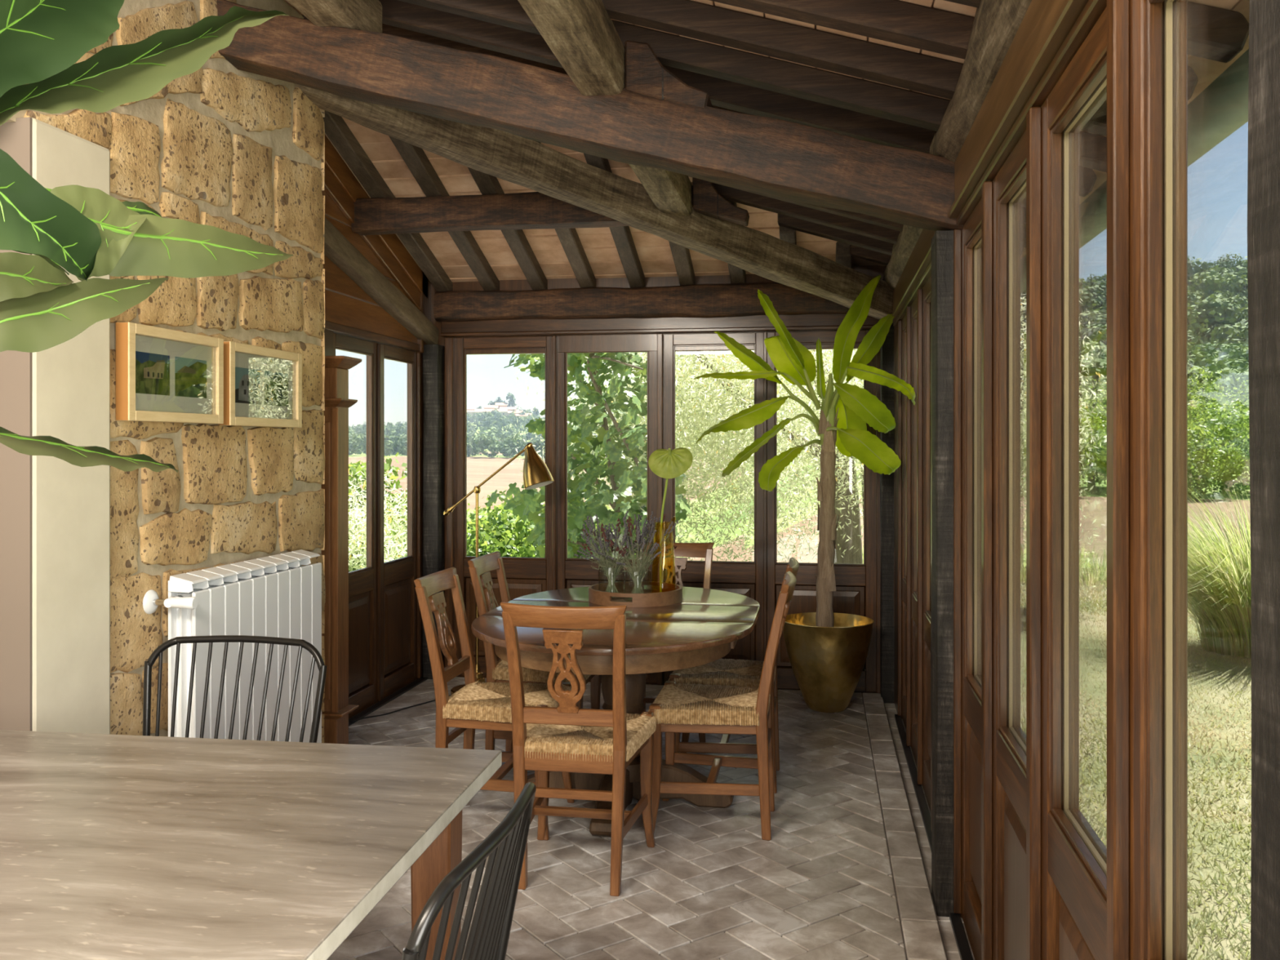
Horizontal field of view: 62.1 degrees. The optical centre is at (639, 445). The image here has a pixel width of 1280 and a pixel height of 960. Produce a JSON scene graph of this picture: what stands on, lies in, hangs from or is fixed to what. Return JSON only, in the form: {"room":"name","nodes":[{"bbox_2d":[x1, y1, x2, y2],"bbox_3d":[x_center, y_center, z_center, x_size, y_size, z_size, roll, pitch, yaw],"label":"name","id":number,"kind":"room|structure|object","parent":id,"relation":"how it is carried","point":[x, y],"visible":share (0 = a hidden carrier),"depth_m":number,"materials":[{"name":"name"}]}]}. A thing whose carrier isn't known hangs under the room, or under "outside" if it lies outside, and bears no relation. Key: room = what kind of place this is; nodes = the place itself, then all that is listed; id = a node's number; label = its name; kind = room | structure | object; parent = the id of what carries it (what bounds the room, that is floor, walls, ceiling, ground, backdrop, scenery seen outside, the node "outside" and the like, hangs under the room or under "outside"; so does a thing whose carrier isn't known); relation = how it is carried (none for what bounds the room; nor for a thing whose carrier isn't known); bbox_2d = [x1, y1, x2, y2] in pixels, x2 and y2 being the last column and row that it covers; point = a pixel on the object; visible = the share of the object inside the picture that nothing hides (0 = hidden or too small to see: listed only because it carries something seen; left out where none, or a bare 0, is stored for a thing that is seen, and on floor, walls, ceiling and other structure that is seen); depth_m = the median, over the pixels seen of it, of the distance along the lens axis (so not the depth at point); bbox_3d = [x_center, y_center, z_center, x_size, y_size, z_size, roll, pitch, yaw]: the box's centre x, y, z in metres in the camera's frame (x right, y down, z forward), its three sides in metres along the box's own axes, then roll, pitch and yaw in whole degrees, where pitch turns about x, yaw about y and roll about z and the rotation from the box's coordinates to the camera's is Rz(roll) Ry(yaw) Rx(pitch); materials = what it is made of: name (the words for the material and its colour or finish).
{"room":"sunroom","nodes":[
{"label":"sunroom","id":0,"kind":"room"},
{"bbox_2d":[0,117,110,734],"bbox_3d":[-1.900,0.292,2.908,0.782,2.255,0.311,0,0,10],"label":"wall pier","id":1,"kind":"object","parent":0,"point":[55,513],"visible":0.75,"depth_m":2.77,"materials":[{"name":"beige paint"}]},
{"bbox_2d":[6,0,325,742],"bbox_3d":[-1.717,-0.136,2.820,0.352,3.111,3.187,0,0,10],"label":"wall","id":2,"kind":"structure","parent":0,"point":[223,146],"depth_m":3.55,"materials":[{"name":"stone"}]},
{"bbox_2d":[115,322,223,423],"bbox_3d":[-1.446,-0.211,3.287,0.049,0.282,0.490,0,0,10],"label":"picture frame","id":3,"kind":"object","parent":2,"relation":"attached to","point":[163,375],"visible":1,"depth_m":3.25,"materials":[{"name":"brown wood"}]},
{"bbox_2d":[135,351,169,395],"bbox_3d":[-1.463,-0.213,3.188,0.001,0.123,0.173,0,0,10],"label":"photo","id":4,"kind":"object","parent":3,"relation":"attached to","point":[152,367],"depth_m":3.19,"materials":[{"name":"green"}]},
{"bbox_2d":[174,356,206,398],"bbox_3d":[-1.430,-0.213,3.385,0.001,0.123,0.173,0,0,10],"label":"photo","id":5,"kind":"object","parent":3,"relation":"attached to","point":[190,372],"depth_m":3.38,"materials":[{"name":"green"}]},
{"bbox_2d":[142,549,321,742],"bbox_3d":[-1.344,0.901,3.622,0.160,0.999,0.922,0,0,10],"label":"radiator","id":6,"kind":"object","parent":2,"relation":"attached to","point":[276,596],"visible":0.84,"depth_m":3.54,"materials":[{"name":"white metal"}]},
{"bbox_2d":[168,573,207,592],"bbox_3d":[-1.399,0.427,3.287,0.087,0.051,0.081,0,0,10],"label":"grille","id":7,"kind":"object","parent":6,"relation":"attached to","point":[184,582],"depth_m":3.26,"materials":[{"name":"white metal"}]},
{"bbox_2d":[186,569,222,589],"bbox_3d":[-1.385,0.427,3.370,0.087,0.051,0.081,0,0,10],"label":"grille","id":8,"kind":"object","parent":6,"relation":"attached to","point":[211,578],"depth_m":3.37,"materials":[{"name":"white metal"}]},
{"bbox_2d":[201,567,236,586],"bbox_3d":[-1.371,0.427,3.453,0.087,0.051,0.081,0,0,10],"label":"grille","id":9,"kind":"object","parent":6,"relation":"attached to","point":[226,575],"depth_m":3.45,"materials":[{"name":"white metal"}]},
{"bbox_2d":[216,564,250,582],"bbox_3d":[-1.357,0.427,3.536,0.087,0.051,0.081,0,0,10],"label":"grille","id":10,"kind":"object","parent":6,"relation":"attached to","point":[239,571],"depth_m":3.53,"materials":[{"name":"white metal"}]},
{"bbox_2d":[230,561,262,579],"bbox_3d":[-1.343,0.427,3.619,0.087,0.051,0.081,0,0,10],"label":"grille","id":11,"kind":"object","parent":6,"relation":"attached to","point":[253,569],"depth_m":3.61,"materials":[{"name":"white metal"}]},
{"bbox_2d":[218,341,302,427],"bbox_3d":[-1.356,-0.207,3.815,0.049,0.282,0.501,0,0,10],"label":"picture frame","id":12,"kind":"object","parent":2,"relation":"attached to","point":[263,386],"visible":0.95,"depth_m":3.80,"materials":[{"name":"brown wood"}]},
{"bbox_2d":[235,366,260,404],"bbox_3d":[-1.374,-0.206,3.714,0.001,0.123,0.175,0,0,10],"label":"photo","id":13,"kind":"object","parent":12,"relation":"attached to","point":[247,379],"depth_m":3.72,"materials":[{"name":"paper"}]},
{"bbox_2d":[264,370,288,406],"bbox_3d":[-1.340,-0.206,3.916,0.001,0.123,0.175,0,0,10],"label":"photo","id":14,"kind":"object","parent":12,"relation":"attached to","point":[276,382],"depth_m":3.91,"materials":[{"name":"teal"}]},
{"bbox_2d":[321,134,427,343],"bbox_3d":[-1.483,-1.176,5.419,0.065,1.152,2.130,0,0,10],"label":"wall","id":15,"kind":"structure","parent":0,"point":[346,304],"depth_m":5.50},
{"bbox_2d":[333,333,382,719],"bbox_3d":[-1.484,0.422,5.505,0.065,1.955,0.599,0,0,10],"label":"door","id":16,"kind":"structure","parent":15,"relation":"in","point":[365,584],"depth_m":5.72,"materials":[{"name":"brown wood"}]},
{"bbox_2d":[324,320,420,351],"bbox_3d":[-1.484,-0.579,5.505,0.075,0.042,1.760,0,0,10],"label":"trim","id":17,"kind":"structure","parent":15,"relation":"attached to","point":[337,328],"depth_m":5.64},
{"bbox_2d":[324,217,439,344],"bbox_3d":[-1.448,-0.912,5.398,0.097,0.631,2.188,0,0,9],"label":"beam","id":18,"kind":"structure","parent":15,"relation":"attached to","point":[337,248],"depth_m":5.59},
{"bbox_2d":[382,344,422,698],"bbox_3d":[-1.386,0.422,6.082,0.065,1.955,0.579,0,0,10],"label":"door","id":19,"kind":"structure","parent":15,"relation":"in","point":[402,615],"depth_m":6.25,"materials":[{"name":"brown wood"}]},
{"bbox_2d":[444,337,454,667],"bbox_3d":[-1.148,0.375,6.445,0.051,2.050,0.075,0,0,10],"label":"trim","id":20,"kind":"structure","parent":15,"relation":"attached to","point":[449,341],"depth_m":6.41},
{"bbox_2d":[440,324,874,337],"bbox_3d":[0.094,-0.665,6.212,2.630,0.019,0.050,0,0,10],"label":"trim","id":21,"kind":"structure","parent":15,"relation":"attached to","point":[865,326],"depth_m":6.20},
{"bbox_2d":[327,676,974,959],"bbox_3d":[-1.759,1.499,1.829,5.320,0.203,9.420,0,0,10],"label":"floor","id":22,"kind":"structure","parent":0,"point":[844,871],"depth_m":3.52,"materials":[{"name":"grey tile"}]},
{"bbox_2d":[0,0,293,472],"bbox_3d":[-0.712,0.378,1.190,0.402,2.043,0.791,0,0,42],"label":"plant","id":23,"kind":"object","parent":22,"relation":"on","point":[86,232],"visible":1,"depth_m":1.21,"materials":[{"name":"green plant"}]},
{"bbox_2d":[142,635,327,742],"bbox_3d":[-1.100,0.957,2.590,0.507,0.890,0.555,0,0,7],"label":"wire chair","id":24,"kind":"object","parent":22,"relation":"on","point":[158,651],"visible":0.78,"depth_m":2.82,"materials":[{"name":"black metal"}]},
{"bbox_2d":[0,729,502,959],"bbox_3d":[-1.232,1.025,1.881,1.750,0.750,1.020,0,0,8],"label":"table","id":25,"kind":"object","parent":22,"relation":"on","point":[113,846],"visible":0.99,"depth_m":1.78,"materials":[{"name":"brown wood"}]},
{"bbox_2d":[320,355,361,744],"bbox_3d":[-1.413,0.510,4.634,0.345,1.780,0.185,0,0,10],"label":"tall cabinet","id":26,"kind":"object","parent":22,"relation":"on","point":[337,708],"visible":0.37,"depth_m":4.59,"materials":[{"name":"brown wood"}]},
{"bbox_2d":[422,344,444,679],"bbox_3d":[-1.245,0.400,6.398,0.106,2.000,0.108,0,0,10],"label":"post","id":27,"kind":"object","parent":22,"relation":"on","point":[433,354],"visible":0.69,"depth_m":6.35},
{"bbox_2d":[401,782,536,959],"bbox_3d":[-0.447,0.957,1.496,0.555,0.890,0.507,0,0,10],"label":"wire chair","id":28,"kind":"object","parent":22,"relation":"on","point":[504,847],"visible":1,"depth_m":1.41,"materials":[{"name":"black metal"}]},
{"bbox_2d":[413,567,574,840],"bbox_3d":[-0.549,0.944,4.008,0.527,0.913,0.439,0,0,10],"label":"dining chair","id":29,"kind":"object","parent":22,"relation":"on","point":[467,709],"visible":0.7,"depth_m":3.94,"materials":[{"name":"brown wood"}]},
{"bbox_2d":[443,442,554,557],"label":"floor lamp","id":30,"kind":"object","parent":22,"relation":"on","point":[536,473],"depth_m":5.88,"materials":[{"name":"gold metal"}]},
{"bbox_2d":[467,551,601,751],"bbox_3d":[-0.457,0.944,4.642,0.527,0.913,0.439,0,0,10],"label":"dining chair","id":31,"kind":"object","parent":22,"relation":"on","point":[482,582],"visible":0.27,"depth_m":4.50,"materials":[{"name":"brown wood"}]},
{"bbox_2d":[552,335,557,590],"bbox_3d":[-0.504,0.375,6.336,0.021,2.050,0.075,0,0,10],"label":"trim","id":32,"kind":"structure","parent":22,"relation":"on","point":[554,337],"depth_m":6.30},
{"bbox_2d":[500,601,656,896],"bbox_3d":[-0.198,0.944,3.491,0.439,0.913,0.527,0,0,10],"label":"dining chair","id":33,"kind":"object","parent":22,"relation":"on","point":[625,735],"visible":0.98,"depth_m":3.32,"materials":[{"name":"brown wood"}]},
{"bbox_2d":[471,585,759,836],"bbox_3d":[-0.064,1.028,4.200,1.050,0.745,1.560,0,0,10],"label":"dining table","id":34,"kind":"object","parent":22,"relation":"on","point":[701,628],"visible":0.56,"depth_m":3.89,"materials":[{"name":"brown wood"}]},
{"bbox_2d":[588,581,682,607],"bbox_3d":[-0.019,0.627,4.486,0.396,0.055,0.396,0,0,10],"label":"serving tray","id":35,"kind":"object","parent":34,"relation":"on","point":[671,593],"visible":0.94,"depth_m":4.36,"materials":[{"name":"brown wood"}]},
{"bbox_2d":[598,565,624,599],"bbox_3d":[-0.120,0.579,4.488,0.112,0.135,0.112,0,0,10],"label":"glass vase","id":36,"kind":"object","parent":35,"relation":"on","point":[613,597],"visible":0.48,"depth_m":4.49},
{"bbox_2d":[574,511,650,597],"bbox_3d":[-0.126,0.456,4.499,0.316,0.364,0.342,0,0,-11],"label":"bunch","id":37,"kind":"object","parent":36,"relation":"in","point":[606,565],"visible":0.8,"depth_m":4.46,"materials":[{"name":"green"}]},
{"bbox_2d":[623,569,651,601],"bbox_3d":[-0.011,0.585,4.439,0.116,0.122,0.116,0,0,10],"label":"glass vase","id":38,"kind":"object","parent":35,"relation":"on","point":[629,599],"visible":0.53,"depth_m":4.42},
{"bbox_2d":[591,511,678,593],"bbox_3d":[-0.013,0.459,4.449,0.344,0.358,0.370,0,0,44],"label":"bunch","id":39,"kind":"object","parent":38,"relation":"in","point":[637,572],"visible":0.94,"depth_m":4.42,"materials":[{"name":"green"}]},
{"bbox_2d":[651,521,675,590],"bbox_3d":[0.098,0.473,4.440,0.107,0.346,0.108,0,0,10],"label":"vase","id":40,"kind":"object","parent":35,"relation":"on","point":[655,522],"visible":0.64,"depth_m":4.44,"materials":[{"name":"clear glass"}]},
{"bbox_2d":[648,447,693,591],"bbox_3d":[0.125,0.320,4.412,0.186,0.620,0.067,0,0,10],"label":"stem","id":41,"kind":"object","parent":40,"relation":"in","point":[664,463],"visible":0.99,"depth_m":4.41,"materials":[{"name":"green"}]},
{"bbox_2d":[657,333,663,684],"bbox_3d":[0.121,0.375,6.230,0.032,2.050,0.075,0,0,10],"label":"trim","id":42,"kind":"structure","parent":22,"relation":"on","point":[660,336],"depth_m":6.19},
{"bbox_2d":[457,675,876,693],"bbox_3d":[0.144,1.485,6.269,3.050,0.230,0.070,0,0,10],"label":"trim","id":43,"kind":"structure","parent":22,"relation":"on","point":[648,681],"depth_m":6.25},
{"bbox_2d":[454,336,552,676],"bbox_3d":[-0.809,0.375,6.408,0.638,2.050,0.045,0,0,10],"label":"window","id":44,"kind":"structure","parent":43,"relation":"on","point":[524,575],"depth_m":6.41,"materials":[{"name":"brown wood"}]},
{"bbox_2d":[557,351,657,678],"bbox_3d":[-0.195,0.375,6.316,0.629,2.050,0.045,0,0,10],"label":"window","id":45,"kind":"structure","parent":43,"relation":"on","point":[571,572],"depth_m":6.33,"materials":[{"name":"brown wood"}]},
{"bbox_2d":[662,332,763,684],"bbox_3d":[0.435,0.375,6.197,0.605,2.050,0.045,0,0,10],"label":"window","id":46,"kind":"structure","parent":43,"relation":"on","point":[743,578],"depth_m":6.16,"materials":[{"name":"brown wood"}]},
{"bbox_2d":[767,330,875,692],"bbox_3d":[1.031,0.375,6.084,0.634,2.050,0.045,0,0,10],"label":"window","id":47,"kind":"structure","parent":43,"relation":"on","point":[855,593],"depth_m":6.06,"materials":[{"name":"brown wood"}]},
{"bbox_2d":[635,542,714,753],"bbox_3d":[0.136,0.944,5.115,0.439,0.913,0.527,0,0,10],"label":"dining chair","id":48,"kind":"object","parent":22,"relation":"on","point":[705,550],"visible":0.1,"depth_m":5.32,"materials":[{"name":"brown wood"}]},
{"bbox_2d":[648,571,796,840],"bbox_3d":[0.315,0.944,3.948,0.527,0.913,0.439,0,0,10],"label":"dining chair","id":49,"kind":"object","parent":22,"relation":"on","point":[684,708],"visible":0.98,"depth_m":3.78,"materials":[{"name":"brown wood"}]},
{"bbox_2d":[667,557,799,793],"bbox_3d":[0.401,0.944,4.456,0.527,0.913,0.439,0,0,10],"label":"dining chair","id":50,"kind":"object","parent":22,"relation":"on","point":[726,672],"visible":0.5,"depth_m":4.30,"materials":[{"name":"brown wood"}]},
{"bbox_2d":[763,331,767,661],"bbox_3d":[0.723,0.375,6.128,0.021,2.050,0.075,0,0,10],"label":"trim","id":51,"kind":"structure","parent":22,"relation":"on","point":[765,333],"depth_m":6.09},
{"bbox_2d":[782,612,874,712],"bbox_3d":[0.995,1.164,5.653,0.492,0.472,0.492,0,0,10],"label":"brass pot","id":52,"kind":"object","parent":22,"relation":"on","point":[827,663],"visible":0.97,"depth_m":5.50,"materials":[{"name":"metal"}]},
{"bbox_2d":[693,275,915,626],"bbox_3d":[0.773,0.126,5.280,1.059,1.980,1.410,0,0,10],"label":"banana plant","id":53,"kind":"object","parent":52,"relation":"in","point":[846,411],"visible":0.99,"depth_m":5.55,"materials":[{"name":"green plant"}]},
{"bbox_2d":[875,349,880,693],"bbox_3d":[1.356,0.375,6.021,0.036,2.050,0.075,0,0,10],"label":"trim","id":54,"kind":"structure","parent":22,"relation":"on","point":[877,355],"depth_m":5.99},
{"bbox_2d":[880,323,893,703],"bbox_3d":[1.390,0.365,5.931,0.096,2.130,0.108,0,0,10],"label":"post","id":55,"kind":"object","parent":22,"relation":"on","point":[886,350],"visible":0.46,"depth_m":5.88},
{"bbox_2d":[293,83,893,319],"bbox_3d":[0.010,-1.128,5.060,3.301,0.860,0.164,0,0,-32],"label":"beam","id":56,"kind":"structure","parent":55,"relation":"on","point":[528,163],"depth_m":4.89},
{"bbox_2d":[692,177,749,226],"bbox_3d":[0.390,-1.173,5.106,0.264,0.232,0.122,0,0,10],"label":"block","id":57,"kind":"object","parent":56,"relation":"attached to","point":[706,201],"visible":0.88,"depth_m":5.06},
{"bbox_2d":[893,323,902,718],"bbox_3d":[1.412,0.387,5.715,0.065,2.086,0.340,0,0,10],"label":"trim","id":58,"kind":"structure","parent":22,"relation":"on","point":[895,326],"depth_m":5.75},
{"bbox_2d":[894,714,931,850],"bbox_3d":[1.163,1.421,4.469,0.030,0.018,2.240,0,0,10],"label":"trim","id":59,"kind":"structure","parent":22,"relation":"on","point":[922,805],"depth_m":4.45,"materials":[{"name":"black"}]},
{"bbox_2d":[930,230,955,916],"bbox_3d":[0.943,0.390,3.291,0.073,2.080,0.153,0,0,10],"label":"post","id":60,"kind":"object","parent":22,"relation":"on","point":[942,242],"visible":0.79,"depth_m":3.22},
{"bbox_2d":[216,0,963,231],"bbox_3d":[-0.236,-1.086,3.456,2.672,0.913,0.197,0,0,10],"label":"ceiling beam","id":61,"kind":"structure","parent":60,"relation":"on","point":[774,157],"depth_m":3.35,"materials":[{"name":"wood"}]},
{"bbox_2d":[625,40,711,107],"bbox_3d":[0.092,-1.158,3.377,0.264,0.232,0.122,0,0,10],"label":"wooden bracket","id":62,"kind":"object","parent":61,"relation":"on","point":[645,74],"visible":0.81,"depth_m":3.33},
{"bbox_2d":[949,912,973,959],"bbox_3d":[0.751,1.421,2.038,0.030,0.018,2.370,0,0,10],"label":"trim","id":63,"kind":"structure","parent":22,"relation":"on","point":[960,936],"depth_m":3.05,"materials":[{"name":"black"}]},
{"bbox_2d":[1247,0,1279,959],"bbox_3d":[0.571,0.265,0.765,0.199,2.330,0.167,0,0,10],"label":"post","id":64,"kind":"object","parent":22,"relation":"on","point":[1264,67],"visible":1,"depth_m":0.82,"materials":[{"name":"wood"}]},
{"bbox_2d":[883,0,1031,289],"bbox_3d":[0.874,-0.934,2.438,0.226,0.230,7.500,0,0,10],"label":"beam","id":65,"kind":"structure","parent":64,"relation":"on","point":[996,24],"depth_m":2.60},
{"bbox_2d":[431,265,886,355],"bbox_3d":[0.118,-0.790,6.263,3.060,0.480,0.050,0,0,10],"label":"trim","id":66,"kind":"structure","parent":65,"relation":"attached to","point":[641,342],"depth_m":6.29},
{"bbox_2d":[441,313,879,333],"bbox_3d":[0.095,-0.723,6.216,2.630,0.095,0.020,0,0,10],"label":"trim","id":67,"kind":"structure","parent":65,"relation":"attached to","point":[802,320],"depth_m":6.22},
{"bbox_2d":[892,243,931,323],"bbox_3d":[1.193,-0.685,4.631,0.055,0.020,2.590,0,0,10],"label":"trim","id":68,"kind":"structure","parent":65,"relation":"attached to","point":[926,259],"depth_m":4.40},
{"bbox_2d":[893,261,931,326],"bbox_3d":[1.225,-0.665,4.625,0.070,0.021,2.590,0,0,10],"label":"trim","id":69,"kind":"structure","parent":65,"relation":"attached to","point":[925,277],"depth_m":4.60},
{"bbox_2d":[897,313,906,729],"bbox_3d":[1.337,0.383,5.274,0.074,2.075,0.586,0,0,10],"label":"door","id":70,"kind":"structure","parent":69,"relation":"attached to","point":[901,324],"depth_m":5.49,"materials":[{"name":"brown wood"}]},
{"bbox_2d":[906,297,916,765],"bbox_3d":[1.242,0.383,4.712,0.074,2.075,0.586,0,0,10],"label":"door","id":71,"kind":"structure","parent":69,"relation":"attached to","point":[911,311],"depth_m":4.95,"materials":[{"name":"brown wood"}]},
{"bbox_2d":[916,275,930,811],"bbox_3d":[1.147,0.383,4.155,0.074,2.075,0.576,0,0,10],"label":"door","id":72,"kind":"structure","parent":69,"relation":"attached to","point":[923,295],"depth_m":4.37,"materials":[{"name":"brown wood"}]},
{"bbox_2d":[893,228,935,311],"bbox_3d":[1.195,-0.770,4.630,0.020,0.150,2.590,0,0,10],"label":"trim","id":73,"kind":"structure","parent":65,"relation":"attached to","point":[923,242],"depth_m":4.57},
{"bbox_2d":[954,0,1064,199],"bbox_3d":[0.738,-0.770,1.934,0.020,0.150,2.660,0,0,10],"label":"trim","id":74,"kind":"structure","parent":65,"relation":"attached to","point":[1040,15],"depth_m":2.28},
{"bbox_2d":[947,0,1088,218],"bbox_3d":[0.736,-0.685,1.934,0.055,0.020,2.660,0,0,10],"label":"trim","id":75,"kind":"structure","parent":65,"relation":"attached to","point":[1069,11],"depth_m":2.04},
{"bbox_2d":[955,0,1106,225],"bbox_3d":[0.765,-0.665,1.914,0.070,0.021,2.630,0,0,10],"label":"trim","id":76,"kind":"structure","parent":65,"relation":"attached to","point":[1093,10],"depth_m":1.95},
{"bbox_2d":[953,199,981,959],"bbox_3d":[0.939,0.383,2.931,0.076,2.075,0.603,0,0,10],"label":"door","id":77,"kind":"structure","parent":76,"relation":"attached to","point":[967,241],"depth_m":3.14,"materials":[{"name":"brown wood"}]},
{"bbox_2d":[981,129,1026,959],"bbox_3d":[0.841,0.383,2.354,0.076,2.075,0.603,0,0,10],"label":"door","id":78,"kind":"structure","parent":76,"relation":"attached to","point":[1003,740],"depth_m":2.56,"materials":[{"name":"brown wood"}]},
{"bbox_2d":[1026,6,1106,959],"bbox_3d":[0.743,0.383,1.775,0.076,2.075,0.608,0,0,10],"label":"door","id":79,"kind":"structure","parent":76,"relation":"attached to","point":[1066,860],"depth_m":1.99,"materials":[{"name":"brown wood"}]},
{"bbox_2d":[1106,0,1188,959],"bbox_3d":[0.643,0.383,1.188,0.076,2.075,0.618,0,0,10],"label":"window frame","id":80,"kind":"structure","parent":76,"relation":"attached to","point":[1147,40],"depth_m":1.41,"materials":[{"name":"brown wood"}]},
{"bbox_2d":[283,0,1249,291],"bbox_3d":[-1.516,-1.387,2.184,5.680,1.354,10.200,0,0,10],"label":"ceiling","id":81,"kind":"structure","parent":0,"point":[887,73],"depth_m":3.52,"materials":[{"name":"brown"}]},
{"bbox_2d":[286,0,382,32],"bbox_3d":[-1.367,-1.465,1.398,0.160,0.177,4.700,0,0,10],"label":"beam","id":82,"kind":"structure","parent":81,"relation":"attached to","point":[361,15],"depth_m":3.47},
{"bbox_2d":[351,191,628,235],"bbox_3d":[-0.596,-1.175,5.345,1.760,0.175,0.140,0,0,10],"label":"beam","id":83,"kind":"structure","parent":81,"relation":"attached to","point":[531,210],"depth_m":5.33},
{"bbox_2d":[517,0,692,216],"bbox_3d":[-0.343,-1.184,2.046,0.153,0.182,6.320,0,0,10],"label":"beam","id":84,"kind":"structure","parent":81,"relation":"attached to","point":[582,36],"depth_m":3.07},
{"bbox_2d":[433,282,849,321],"bbox_3d":[0.107,-0.834,6.200,2.700,0.194,0.155,0,0,10],"label":"beam","id":85,"kind":"structure","parent":81,"relation":"attached to","point":[727,300],"depth_m":6.17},
{"bbox_2d":[1020,48,1248,293],"bbox_3d":[1.368,-0.748,2.659,0.136,0.075,8.100,0,0,10],"label":"gutter","id":86,"kind":"object","parent":81,"relation":"attached to","point":[1221,108],"visible":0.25,"depth_m":2.40,"materials":[{"name":"green metal"}]},
{"label":"outside","id":87,"kind":"structure","parent":0,"visible":0},
{"bbox_3d":[-1.986,1.605,3.785,7.220,0.230,13.200,0,0,10],"label":"path","id":88,"kind":"object","parent":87,"visible":0},
{"bbox_2d":[487,352,691,559],"bbox_3d":[-0.377,-0.245,9.886,1.817,4.003,2.008,0,0,6],"label":"fig tree","id":89,"kind":"object","parent":88,"relation":"on","point":[624,481],"visible":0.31,"depth_m":9.37,"materials":[{"name":"green plant"}]},
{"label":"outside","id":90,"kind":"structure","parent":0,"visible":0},
{"bbox_2d":[348,301,1251,959],"bbox_3d":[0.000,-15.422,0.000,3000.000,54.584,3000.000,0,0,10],"label":"ground","id":91,"kind":"structure","parent":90,"point":[479,468],"depth_m":7.20,"materials":[{"name":"plant"}]},
{"bbox_2d":[348,465,407,571],"bbox_3d":[-4.537,1.759,15.317,3.257,3.196,2.836,0,0,10],"label":"tree","id":92,"kind":"object","parent":91,"relation":"on","point":[352,525],"visible":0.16,"depth_m":15.28,"materials":[{"name":"green plant"}]},
{"bbox_2d":[348,452,407,572],"bbox_3d":[-4.926,1.493,16.675,3.353,2.760,2.440,0,0,-26],"label":"bush","id":93,"kind":"object","parent":91,"relation":"on","point":[352,468],"visible":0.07,"depth_m":16.60,"materials":[{"name":"green plant"}]},
{"bbox_2d":[348,405,639,459],"bbox_3d":[-164.341,-12.540,731.812,446.899,45.730,611.231,0,0,10],"label":"hill","id":94,"kind":"structure","parent":91,"relation":"on","point":[394,442],"depth_m":563.03,"materials":[{"name":"green plant"}]},
{"bbox_2d":[466,488,544,557],"bbox_3d":[-2.731,2.356,23.930,3.406,2.802,2.474,0,0,-36],"label":"bush","id":95,"kind":"object","parent":91,"relation":"on","point":[472,531],"visible":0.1,"depth_m":23.08,"materials":[{"name":"green plant"}]},
{"bbox_2d":[468,496,611,557],"bbox_3d":[-1.856,2.292,22.811,3.683,2.618,3.805,0,0,10],"label":"bush","id":96,"kind":"object","parent":91,"relation":"on","point":[524,549],"visible":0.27,"depth_m":21.93,"materials":[{"name":"green plant"}]},
{"bbox_2d":[510,293,1084,564],"bbox_3d":[1.528,-0.688,11.201,5.589,4.930,4.117,0,0,-16],"label":"tree","id":97,"kind":"object","parent":91,"relation":"on","point":[848,542],"visible":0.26,"depth_m":10.62,"materials":[{"name":"green plant"}]},
{"bbox_2d":[818,256,1248,439],"bbox_3d":[106.953,-22.949,174.746,152.789,48.181,221.238,0,0,10],"label":"trees","id":98,"kind":"object","parent":91,"relation":"on","point":[1218,308],"visible":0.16,"depth_m":187.63,"materials":[{"name":"green plant"}]},
{"bbox_2d":[862,540,1213,587],"bbox_3d":[6.221,1.393,12.204,9.296,0.630,4.349,0,0,27],"label":"grass","id":99,"kind":"structure","parent":91,"relation":"on","point":[1023,561],"depth_m":12.12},
{"bbox_2d":[1020,289,1104,599],"bbox_3d":[3.728,-0.082,9.937,1.405,3.335,1.252,0,0,-36],"label":"tree","id":100,"kind":"object","parent":91,"relation":"on","point":[1024,411],"visible":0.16,"depth_m":9.80,"materials":[{"name":"green plant"}]},
{"bbox_2d":[1024,400,1106,489],"bbox_3d":[23.961,-0.068,58.052,5.795,5.152,5.022,0,0,-8],"label":"bush","id":101,"kind":"object","parent":91,"relation":"on","point":[1094,427],"visible":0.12,"depth_m":57.61,"materials":[{"name":"green plant"}]},
{"bbox_2d":[1079,426,1190,483],"bbox_3d":[25.209,0.636,54.160,4.228,3.920,5.900,0,0,-16],"label":"bush","id":102,"kind":"object","parent":91,"relation":"on","point":[1103,449],"visible":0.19,"depth_m":55.15,"materials":[{"name":"green plant"}]},
{"bbox_2d":[1020,575,1251,959],"bbox_3d":[5.030,1.481,7.411,11.868,0.038,11.027,0,0,-18],"label":"grass","id":103,"kind":"structure","parent":91,"relation":"on","point":[1244,856],"depth_m":4.71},
{"bbox_2d":[1079,474,1251,657],"bbox_3d":[4.157,0.851,7.712,2.533,1.299,2.489,0,0,24],"label":"ornamental grass","id":104,"kind":"object","parent":91,"relation":"on","point":[1220,589],"depth_m":7.44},
{"bbox_2d":[1187,366,1236,451],"bbox_3d":[39.249,-2.210,74.479,6.971,6.722,8.292,0,0,10],"label":"bush","id":105,"kind":"object","parent":91,"relation":"on","point":[1207,390],"visible":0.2,"depth_m":73.50,"materials":[{"name":"green plant"}]},
{"bbox_2d":[1187,418,1244,500],"bbox_3d":[26.033,0.885,51.392,5.092,4.403,4.654,0,0,-30],"label":"bush","id":106,"kind":"object","parent":91,"relation":"on","point":[1193,477],"visible":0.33,"depth_m":50.26,"materials":[{"name":"green plant"}]},
{"bbox_2d":[1187,394,1249,497],"bbox_3d":[28.877,0.228,54.336,6.453,5.760,5.446,0,0,35],"label":"bush","id":107,"kind":"object","parent":91,"relation":"on","point":[1227,482],"visible":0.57,"depth_m":53.11,"materials":[{"name":"green plant"}]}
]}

